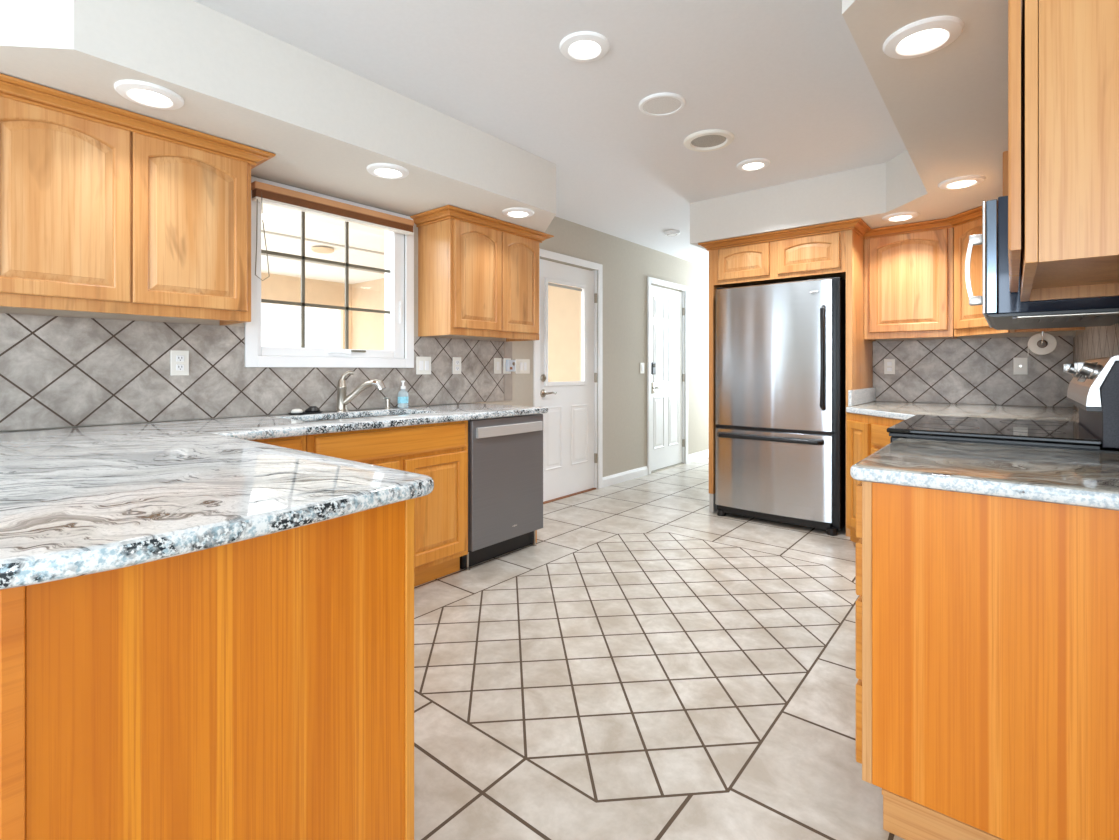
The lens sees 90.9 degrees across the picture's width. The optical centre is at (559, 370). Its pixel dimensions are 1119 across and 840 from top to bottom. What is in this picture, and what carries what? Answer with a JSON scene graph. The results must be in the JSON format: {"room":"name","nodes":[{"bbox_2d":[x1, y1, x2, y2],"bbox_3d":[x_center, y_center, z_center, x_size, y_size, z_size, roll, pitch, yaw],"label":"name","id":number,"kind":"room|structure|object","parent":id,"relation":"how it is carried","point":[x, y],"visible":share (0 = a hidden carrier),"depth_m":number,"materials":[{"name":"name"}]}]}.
{"room":"kitchen","nodes":[
{"label":"kitchen","id":0,"kind":"room"},
{"bbox_2d":[0,0,555,232],"bbox_3d":[-1.105,-1.160,2.821,0.770,0.320,3.765,0,0,39],"label":"soffit","id":1,"kind":"structure","parent":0,"point":[324,123],"depth_m":2.25,"materials":[{"name":"paint"}]},
{"bbox_2d":[114,80,183,109],"bbox_3d":[-1.484,-0.988,1.997,0.204,0.022,0.204,0,0,39],"label":"recessed light","id":2,"kind":"object","parent":1,"relation":"in","point":[147,94],"visible":1,"depth_m":1.97,"materials":[{"name":"white paint"}]},
{"bbox_2d":[366,163,408,178],"bbox_3d":[-0.859,-0.988,2.758,0.204,0.022,0.204,0,0,39],"label":"recessed light","id":3,"kind":"object","parent":1,"relation":"in","point":[381,170],"visible":1,"depth_m":2.72,"materials":[{"name":"white plastic"}]},
{"bbox_2d":[502,207,533,217],"bbox_3d":[-0.262,-0.988,3.484,0.204,0.022,0.204,0,0,39],"label":"recessed light","id":4,"kind":"object","parent":1,"relation":"in","point":[515,212],"visible":1,"depth_m":3.44,"materials":[{"name":"white plastic"}]},
{"bbox_2d":[261,273,351,348],"bbox_3d":[-5.826,-0.130,5.904,0.100,2.500,7.720,0,0,39],"label":"wall","id":5,"kind":"structure","parent":0,"point":[275,287],"depth_m":8.34,"materials":[{"name":"beige paint"}]},
{"bbox_2d":[261,203,384,283],"bbox_3d":[-3.890,-1.430,4.377,5.230,0.100,7.820,0,0,39],"label":"ceiling","id":6,"kind":"structure","parent":0,"point":[320,228],"depth_m":6.10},
{"bbox_2d":[263,215,286,224],"bbox_3d":[-2.565,-1.350,4.958,0.200,0.040,0.200,0,0,39],"label":"recessed light","id":7,"kind":"object","parent":6,"relation":"in","point":[271,219],"visible":0.96,"depth_m":4.90,"materials":[{"name":"white"}]},
{"bbox_2d":[311,247,333,253],"bbox_3d":[-2.665,-1.350,6.205,0.240,0.030,0.240,0,0,39],"label":"recessed light","id":8,"kind":"object","parent":6,"relation":"attached to","point":[326,250],"visible":1,"depth_m":6.14,"materials":[{"name":"beige paint"}]},
{"bbox_2d":[0,216,708,488],"bbox_3d":[-1.442,-0.100,3.127,0.140,2.440,13.000,0,0,39],"label":"wall","id":9,"kind":"structure","parent":0,"point":[627,265],"depth_m":5.53,"materials":[{"name":"grey paint"}]},
{"bbox_2d":[0,73,275,325],"bbox_3d":[-1.772,-0.610,2.296,0.405,0.775,0.966,0,0,39],"label":"upper cabinet","id":10,"kind":"object","parent":9,"relation":"attached to","point":[104,208],"visible":1,"depth_m":2.13,"materials":[{"name":"brown wood"}]},
{"bbox_2d":[0,313,511,430],"bbox_3d":[-1.450,0.006,2.998,0.010,0.455,3.390,0,0,39],"label":"tile backsplash","id":11,"kind":"structure","parent":9,"relation":"attached to","point":[56,371],"depth_m":2.55,"materials":[{"name":"grey tile"}]},
{"bbox_2d":[171,350,188,375],"bbox_3d":[-1.779,-0.034,2.583,0.010,0.118,0.074,0,0,39],"label":"power outlet","id":12,"kind":"object","parent":11,"relation":"attached to","point":[179,358],"visible":1,"depth_m":2.58,"materials":[{"name":"beige plastic"}]},
{"bbox_2d":[176,355,183,360],"bbox_3d":[-1.777,-0.055,2.581,0.004,0.028,0.032,0,0,39],"label":"socket","id":13,"kind":"object","parent":12,"relation":"attached to","point":[178,357],"depth_m":2.58,"materials":[{"name":"white plastic"}]},
{"bbox_2d":[176,364,183,369],"bbox_3d":[-1.777,-0.013,2.581,0.004,0.028,0.032,0,0,39],"label":"socket","id":14,"kind":"object","parent":12,"relation":"attached to","point":[178,366],"depth_m":2.58,"materials":[{"name":"white plastic"}]},
{"bbox_2d":[416,356,430,373],"bbox_3d":[-0.898,-0.031,3.653,0.011,0.118,0.118,0,0,39],"label":"light switch","id":15,"kind":"object","parent":11,"relation":"attached to","point":[423,364],"visible":1,"depth_m":3.65,"materials":[{"name":"beige plastic"}]},
{"bbox_2d":[453,357,460,373],"bbox_3d":[-0.719,-0.033,3.872,0.010,0.119,0.077,0,0,39],"label":"power outlet","id":16,"kind":"object","parent":11,"relation":"attached to","point":[456,360],"visible":1,"depth_m":3.87,"materials":[{"name":"beige plastic"}]},
{"bbox_2d":[494,358,500,373],"bbox_3d":[-0.467,-0.033,4.178,0.011,0.119,0.075,0,0,39],"label":"light switch","id":17,"kind":"object","parent":11,"relation":"attached to","point":[497,361],"visible":1,"depth_m":4.17,"materials":[{"name":"beige plastic"}]},
{"bbox_2d":[503,358,510,373],"bbox_3d":[-0.403,-0.033,4.257,0.010,0.119,0.080,0,0,39],"label":"power outlet","id":18,"kind":"object","parent":11,"relation":"attached to","point":[504,359],"visible":0.7,"depth_m":4.24,"materials":[{"name":"beige plastic"}]},
{"bbox_2d":[506,360,515,371],"bbox_3d":[-0.374,-0.035,4.250,0.042,0.090,0.080,0,0,39],"label":"plug adapter","id":19,"kind":"object","parent":18,"relation":"attached to","point":[510,364],"visible":1,"depth_m":4.23,"materials":[{"name":"white plastic"}]},
{"bbox_2d":[244,176,413,367],"bbox_3d":[-1.316,-0.505,3.231,0.143,0.980,1.020,0,0,39],"label":"window","id":20,"kind":"structure","parent":9,"relation":"in","point":[256,355],"depth_m":3.26,"materials":[{"name":"white paint"}]},
{"bbox_2d":[251,181,413,280],"bbox_3d":[-1.248,-0.704,3.160,0.070,0.503,0.960,0,0,39],"label":"window blind","id":21,"kind":"object","parent":20,"relation":"attached to","point":[261,192],"visible":0.94,"depth_m":3.06,"materials":[{"name":"beige plastic"}]},
{"bbox_2d":[410,205,553,341],"bbox_3d":[-0.511,-0.610,3.829,0.405,0.775,0.987,0,0,39],"label":"upper cabinet","id":22,"kind":"object","parent":9,"relation":"attached to","point":[478,274],"visible":1,"depth_m":3.60,"materials":[{"name":"brown wood"}]},
{"bbox_2d":[515,359,529,373],"bbox_3d":[-0.292,-0.030,4.406,0.011,0.116,0.165,0,0,39],"label":"light switch","id":23,"kind":"object","parent":9,"relation":"attached to","point":[522,365],"visible":0.99,"depth_m":4.40,"materials":[{"name":"beige plastic"}]},
{"bbox_2d":[533,248,602,503],"bbox_3d":[0.055,0.058,4.909,0.180,2.125,0.963,0,0,39],"label":"door","id":24,"kind":"structure","parent":9,"relation":"in","point":[571,457],"depth_m":4.93,"materials":[{"name":"white paint"}]},
{"bbox_2d":[603,466,647,487],"bbox_3d":[0.673,1.073,5.577,0.016,0.095,0.840,0,0,39],"label":"baseboard","id":25,"kind":"structure","parent":9,"relation":"attached to","point":[617,478],"depth_m":5.54,"materials":[{"name":"white paint"}]},
{"bbox_2d":[640,363,643,373],"bbox_3d":[0.877,-0.022,5.827,0.011,0.115,0.085,0,0,39],"label":"light switch","id":26,"kind":"object","parent":9,"relation":"attached to","point":[641,364],"visible":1,"depth_m":5.82,"materials":[{"name":"beige plastic"}]},
{"bbox_2d":[647,276,687,474],"bbox_3d":[1.202,0.058,6.303,0.180,2.125,0.937,0,0,39],"label":"door","id":27,"kind":"structure","parent":9,"relation":"in","point":[667,309],"depth_m":6.31,"materials":[{"name":"white paint"}]},
{"bbox_2d":[688,450,708,462],"bbox_3d":[2.147,1.073,7.369,0.016,0.095,1.890,0,0,39],"label":"baseboard","id":28,"kind":"structure","parent":9,"relation":"attached to","point":[703,454],"depth_m":6.84,"materials":[{"name":"white paint"}]},
{"bbox_2d":[352,278,580,381],"bbox_3d":[-1.400,-0.130,7.327,5.130,2.500,0.100,0,0,39],"label":"wall","id":29,"kind":"structure","parent":0,"point":[564,305],"depth_m":6.17,"materials":[{"name":"beige paint"}]},
{"bbox_2d":[261,230,384,273],"bbox_3d":[-3.880,-1.373,4.304,2.300,0.015,7.720,0,0,39],"label":"trim","id":30,"kind":"structure","parent":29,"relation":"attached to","point":[262,231],"depth_m":6.33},
{"bbox_2d":[193,0,906,267],"bbox_3d":[1.300,-1.370,0.873,7.300,0.100,13.200,0,0,39],"label":"ceiling","id":31,"kind":"structure","parent":0,"point":[794,89],"depth_m":2.51,"materials":[{"name":"white paint"}]},
{"bbox_2d":[560,31,609,61],"bbox_3d":[0.102,-1.308,2.247,0.204,0.022,0.204,0,0,39],"label":"recessed light","id":32,"kind":"object","parent":31,"relation":"in","point":[583,46],"visible":1,"depth_m":2.22,"materials":[{"name":"white plastic"}]},
{"bbox_2d":[639,92,685,115],"bbox_3d":[0.508,-1.314,2.732,0.228,0.012,0.228,0,0,39],"label":"ceiling speaker","id":33,"kind":"object","parent":31,"relation":"attached to","point":[666,103],"visible":1,"depth_m":2.72,"materials":[{"name":"white paint"}]},
{"bbox_2d":[643,97,680,113],"bbox_3d":[0.508,-1.313,2.732,0.190,0.006,0.190,0,0,39],"label":"grille","id":34,"kind":"object","parent":33,"relation":"attached to","point":[651,105],"depth_m":2.73,"materials":[{"name":"grey metal"}]},
{"bbox_2d":[664,230,679,235],"bbox_3d":[1.075,-1.304,5.259,0.149,0.031,0.149,0,0,39],"label":"smoke detector","id":35,"kind":"object","parent":31,"relation":"attached to","point":[669,232],"visible":1,"depth_m":5.21,"materials":[{"name":"white paint"}]},
{"bbox_2d":[684,129,733,151],"bbox_3d":[0.854,-1.312,3.156,0.279,0.016,0.279,0,0,39],"label":"ceiling vent","id":36,"kind":"object","parent":31,"relation":"in","point":[710,139],"visible":1,"depth_m":3.14,"materials":[{"name":"beige plastic"}]},
{"bbox_2d":[691,135,725,146],"bbox_3d":[0.854,-1.317,3.156,0.199,0.005,0.199,0,0,35],"label":"grille","id":37,"kind":"object","parent":36,"relation":"attached to","point":[701,140],"depth_m":3.17,"materials":[{"name":"grey metal"}]},
{"bbox_2d":[737,158,769,170],"bbox_3d":[1.242,-1.308,3.530,0.204,0.022,0.204,0,0,39],"label":"recessed light","id":38,"kind":"object","parent":31,"relation":"in","point":[754,164],"visible":1,"depth_m":3.50,"materials":[{"name":"white plastic"}]},
{"bbox_2d":[414,457,904,839],"bbox_3d":[1.300,1.170,0.873,7.300,0.100,13.200,0,0,39],"label":"floor","id":39,"kind":"structure","parent":0,"point":[659,665],"depth_m":2.00,"materials":[{"name":"beige tile"}]},
{"bbox_2d":[0,498,413,839],"bbox_3d":[-1.299,0.697,1.598,2.020,0.846,0.638,0,0,39],"label":"base cabinet","id":40,"kind":"object","parent":39,"relation":"on","point":[262,687],"visible":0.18,"depth_m":0.91,"materials":[{"name":"orange wood"}]},
{"bbox_2d":[0,403,547,589],"bbox_3d":[-0.691,0.254,2.274,2.083,0.038,2.675,0,0,39],"label":"countertop","id":41,"kind":"structure","parent":40,"relation":"on","point":[83,500],"depth_m":1.14,"materials":[{"name":"grey stone"}]},
{"bbox_2d":[288,411,322,414],"bbox_3d":[-1.361,0.230,2.958,0.084,0.009,0.190,0,0,39],"label":"soap dish","id":42,"kind":"object","parent":41,"relation":"on","point":[320,411],"visible":0.83,"depth_m":2.92,"materials":[{"name":"black plastic"}]},
{"bbox_2d":[291,409,302,412],"bbox_3d":[-1.392,0.217,2.921,0.044,0.024,0.060,0,0,39],"label":"soap bar","id":43,"kind":"object","parent":42,"relation":"on","point":[293,410],"visible":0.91,"depth_m":2.90,"materials":[{"name":"beige plastic"}]},
{"bbox_2d":[305,406,319,412],"bbox_3d":[-1.339,0.212,2.985,0.060,0.034,0.084,0,0,39],"label":"sponge","id":44,"kind":"object","parent":42,"relation":"on","point":[311,408],"visible":0.95,"depth_m":2.97,"materials":[{"name":"black plastic"}]},
{"bbox_2d":[336,371,385,411],"bbox_3d":[-1.129,0.118,3.124,0.295,0.234,0.068,0,0,10],"label":"kitchen faucet","id":45,"kind":"object","parent":41,"relation":"on","point":[343,399],"visible":1,"depth_m":3.12,"materials":[{"name":"silver metal"}]},
{"bbox_2d":[336,379,347,411],"bbox_3d":[-1.241,0.142,3.144,0.068,0.185,0.068,0,0,39],"label":"faucet","id":46,"kind":"object","parent":45,"relation":"attached to","point":[342,398],"depth_m":3.12,"materials":[{"name":"silver metal"}]},
{"bbox_2d":[383,397,391,408],"bbox_3d":[-1.053,0.199,3.338,0.044,0.072,0.086,0,0,21],"label":"soap dispenser","id":47,"kind":"object","parent":41,"relation":"on","point":[387,400],"visible":1,"depth_m":3.35,"materials":[{"name":"silver metal"}]},
{"bbox_2d":[398,380,407,407],"bbox_3d":[-0.971,0.149,3.427,0.072,0.170,0.065,0,0,39],"label":"soap bottle","id":48,"kind":"object","parent":41,"relation":"on","point":[403,394],"visible":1,"depth_m":3.40,"materials":[{"name":"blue plastic"}]},
{"bbox_2d":[249,435,305,450],"bbox_3d":[-1.456,0.697,2.422,0.727,0.846,0.362,0,0,39],"label":"base cabinet","id":49,"kind":"object","parent":39,"relation":"on","point":[295,442],"visible":0.03,"depth_m":2.27,"materials":[{"name":"orange wood"}]},
{"bbox_2d":[306,415,467,586],"bbox_3d":[-1.054,0.697,2.910,0.727,0.846,0.897,0,0,39],"label":"base cabinet","id":50,"kind":"object","parent":39,"relation":"on","point":[439,451],"visible":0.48,"depth_m":2.83,"materials":[{"name":"orange wood"}]},
{"bbox_2d":[460,414,542,570],"bbox_3d":[-0.551,0.699,3.481,0.728,0.843,0.613,0,0,39],"label":"dishwasher","id":51,"kind":"object","parent":39,"relation":"on","point":[505,454],"visible":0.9,"depth_m":3.23,"materials":[{"name":"grey metal"}]},
{"bbox_2d":[716,277,845,535],"bbox_3d":[1.732,0.241,4.225,0.882,1.757,0.794,0,0,39],"label":"refrigerator","id":52,"kind":"object","parent":39,"relation":"on","point":[781,347],"visible":0.99,"depth_m":3.91,"materials":[{"name":"silver metal"}]},
{"bbox_2d":[698,218,872,536],"bbox_3d":[1.771,0.061,4.263,1.145,2.117,0.760,0,0,39],"label":"tall cabinet","id":53,"kind":"object","parent":39,"relation":"on","point":[833,249],"visible":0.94,"depth_m":3.94,"materials":[{"name":"brown wood"}]},
{"bbox_2d":[847,413,903,542],"bbox_3d":[2.280,0.697,3.181,1.134,0.846,1.786,0,0,39],"label":"base cabinet","id":54,"kind":"object","parent":39,"relation":"on","point":[866,434],"visible":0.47,"depth_m":3.40,"materials":[{"name":"orange wood"}]},
{"bbox_2d":[846,387,1078,422],"bbox_3d":[2.274,0.202,3.180,1.125,0.143,1.777,0,0,39],"label":"countertop","id":55,"kind":"structure","parent":54,"relation":"on","point":[863,401],"depth_m":3.29,"materials":[{"name":"grey stone"}]},
{"bbox_2d":[856,481,1118,839],"bbox_3d":[1.195,0.697,1.454,0.617,0.846,0.707,0,0,39],"label":"base cabinet","id":56,"kind":"object","parent":39,"relation":"on","point":[987,627],"visible":0.88,"depth_m":1.21,"materials":[{"name":"brown wood"}]},
{"bbox_2d":[850,438,1118,510],"bbox_3d":[1.181,0.254,1.450,0.614,0.038,0.740,0,0,39],"label":"countertop","id":57,"kind":"structure","parent":56,"relation":"on","point":[1084,478],"depth_m":1.32,"materials":[{"name":"grey stone"}]},
{"bbox_2d":[887,356,1118,452],"bbox_3d":[1.625,0.509,2.062,0.679,1.102,0.762,0,0,39],"label":"range oven","id":58,"kind":"object","parent":39,"relation":"on","point":[1094,385],"visible":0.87,"depth_m":1.78,"materials":[{"name":"black glass"}]},
{"bbox_2d":[887,415,1100,449],"bbox_3d":[1.611,0.219,2.074,0.545,0.029,0.762,0,0,39],"label":"cooktop","id":59,"kind":"object","parent":58,"relation":"in","point":[999,431],"depth_m":1.87,"materials":[{"name":"black glass"}]},
{"bbox_2d":[907,437,1118,452],"bbox_3d":[1.625,0.647,2.062,0.679,0.826,0.754,0,0,39],"label":"oven","id":60,"kind":"object","parent":58,"relation":"in","point":[1014,442],"depth_m":1.71,"materials":[{"name":"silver metal"}]},
{"bbox_2d":[690,0,1021,249],"bbox_3d":[1.239,-1.160,2.813,2.280,0.320,3.680,0,0,39],"label":"soffit","id":61,"kind":"structure","parent":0,"point":[948,106],"depth_m":2.41,"materials":[{"name":"paint"}]},
{"bbox_2d":[882,212,918,221],"bbox_3d":[2.211,-0.988,3.574,0.204,0.022,0.204,0,0,39],"label":"recessed light","id":62,"kind":"object","parent":61,"relation":"in","point":[901,216],"visible":1,"depth_m":3.54,"materials":[{"name":"white plastic"}]},
{"bbox_2d":[883,16,963,58],"bbox_3d":[1.089,-0.988,1.655,0.204,0.022,0.204,0,0,39],"label":"recessed light","id":63,"kind":"object","parent":61,"relation":"in","point":[926,36],"visible":1,"depth_m":1.63,"materials":[{"name":"white plastic"}]},
{"bbox_2d":[938,175,985,189],"bbox_3d":[2.131,-0.988,2.922,0.204,0.022,0.204,0,0,39],"label":"recessed light","id":64,"kind":"object","parent":61,"relation":"in","point":[960,182],"visible":1,"depth_m":2.89,"materials":[{"name":"white plastic"}]},
{"bbox_2d":[876,331,1075,408],"bbox_3d":[2.494,-0.100,4.229,2.340,2.440,0.100,0,0,39],"label":"wall","id":65,"kind":"structure","parent":0,"point":[1053,333],"depth_m":3.74,"materials":[{"name":"grey tile"}]},
{"bbox_2d":[863,218,956,340],"bbox_3d":[2.482,-0.610,3.910,0.524,0.775,0.405,0,0,39],"label":"upper cabinet","id":66,"kind":"object","parent":65,"relation":"attached to","point":[909,268],"visible":0.94,"depth_m":3.78,"materials":[{"name":"brown wood"}]},
{"bbox_2d":[1076,327,1091,410],"bbox_3d":[2.158,-0.100,2.058,0.100,2.440,3.680,0,0,39],"label":"wall","id":67,"kind":"structure","parent":0,"point":[1078,332],"depth_m":3.25,"materials":[{"name":"grey paint"}]},
{"bbox_2d":[873,322,1118,409],"bbox_3d":[1.807,0.006,2.605,1.138,0.455,3.280,0,0,39],"label":"tile backsplash","id":68,"kind":"structure","parent":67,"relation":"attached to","point":[973,370],"depth_m":3.81,"materials":[{"name":"grey tile"}]},
{"bbox_2d":[884,359,894,373],"bbox_3d":[2.486,-0.028,4.151,0.072,0.115,0.010,0,0,39],"label":"power outlet","id":69,"kind":"object","parent":68,"relation":"attached to","point":[889,364],"visible":1,"depth_m":4.15,"materials":[{"name":"beige plastic"}]},
{"bbox_2d":[1013,357,1027,374],"bbox_3d":[3.070,-0.028,3.669,0.074,0.115,0.012,0,0,39],"label":"wall jack","id":70,"kind":"object","parent":68,"relation":"attached to","point":[1020,364],"visible":1,"depth_m":3.67,"materials":[{"name":"beige plastic"}]},
{"bbox_2d":[947,206,1075,336],"bbox_3d":[2.819,-0.610,3.465,0.665,0.775,0.665,0,0,39],"label":"upper cabinet","id":71,"kind":"object","parent":67,"relation":"attached to","point":[969,320],"visible":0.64,"depth_m":3.51,"materials":[{"name":"brown wood"}]},
{"bbox_3d":[2.839,-0.202,3.241,0.024,0.098,0.147,0,0,39],"label":"holder","id":72,"kind":"object","parent":71,"relation":"attached to","visible":0},
{"bbox_2d":[1028,333,1056,354],"bbox_3d":[2.841,-0.152,3.244,0.128,0.131,0.102,0,0,39],"label":"paper roll","id":73,"kind":"object","parent":72,"relation":"hanging from","point":[1051,342],"visible":0.99,"depth_m":3.21,"materials":[{"name":"white paper"}]},
{"bbox_2d":[1003,151,1084,331],"bbox_3d":[2.393,-0.610,2.694,0.341,0.775,1.165,0,0,39],"label":"upper cabinet","id":74,"kind":"object","parent":67,"relation":"attached to","point":[1005,153],"visible":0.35,"depth_m":2.37,"materials":[{"name":"brown wood"}]},
{"bbox_2d":[1008,0,1118,301],"bbox_3d":[1.284,-0.606,1.324,0.315,0.785,0.800,0,0,39],"label":"upper cabinet","id":75,"kind":"object","parent":67,"relation":"attached to","point":[1063,55],"visible":1,"depth_m":1.07,"materials":[{"name":"brown wood"}]},
{"bbox_3d":[1.796,-0.777,1.922,0.284,0.439,0.765,0,0,39],"label":"upper cabinet","id":76,"kind":"object","parent":67,"relation":"attached to","visible":0},
{"bbox_2d":[965,196,1118,329],"bbox_3d":[1.736,-0.358,1.972,0.420,0.391,0.752,0,0,39],"label":"microwave","id":77,"kind":"object","parent":76,"relation":"attached to","point":[1002,309],"visible":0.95,"depth_m":1.76,"materials":[{"name":"silver metal"}]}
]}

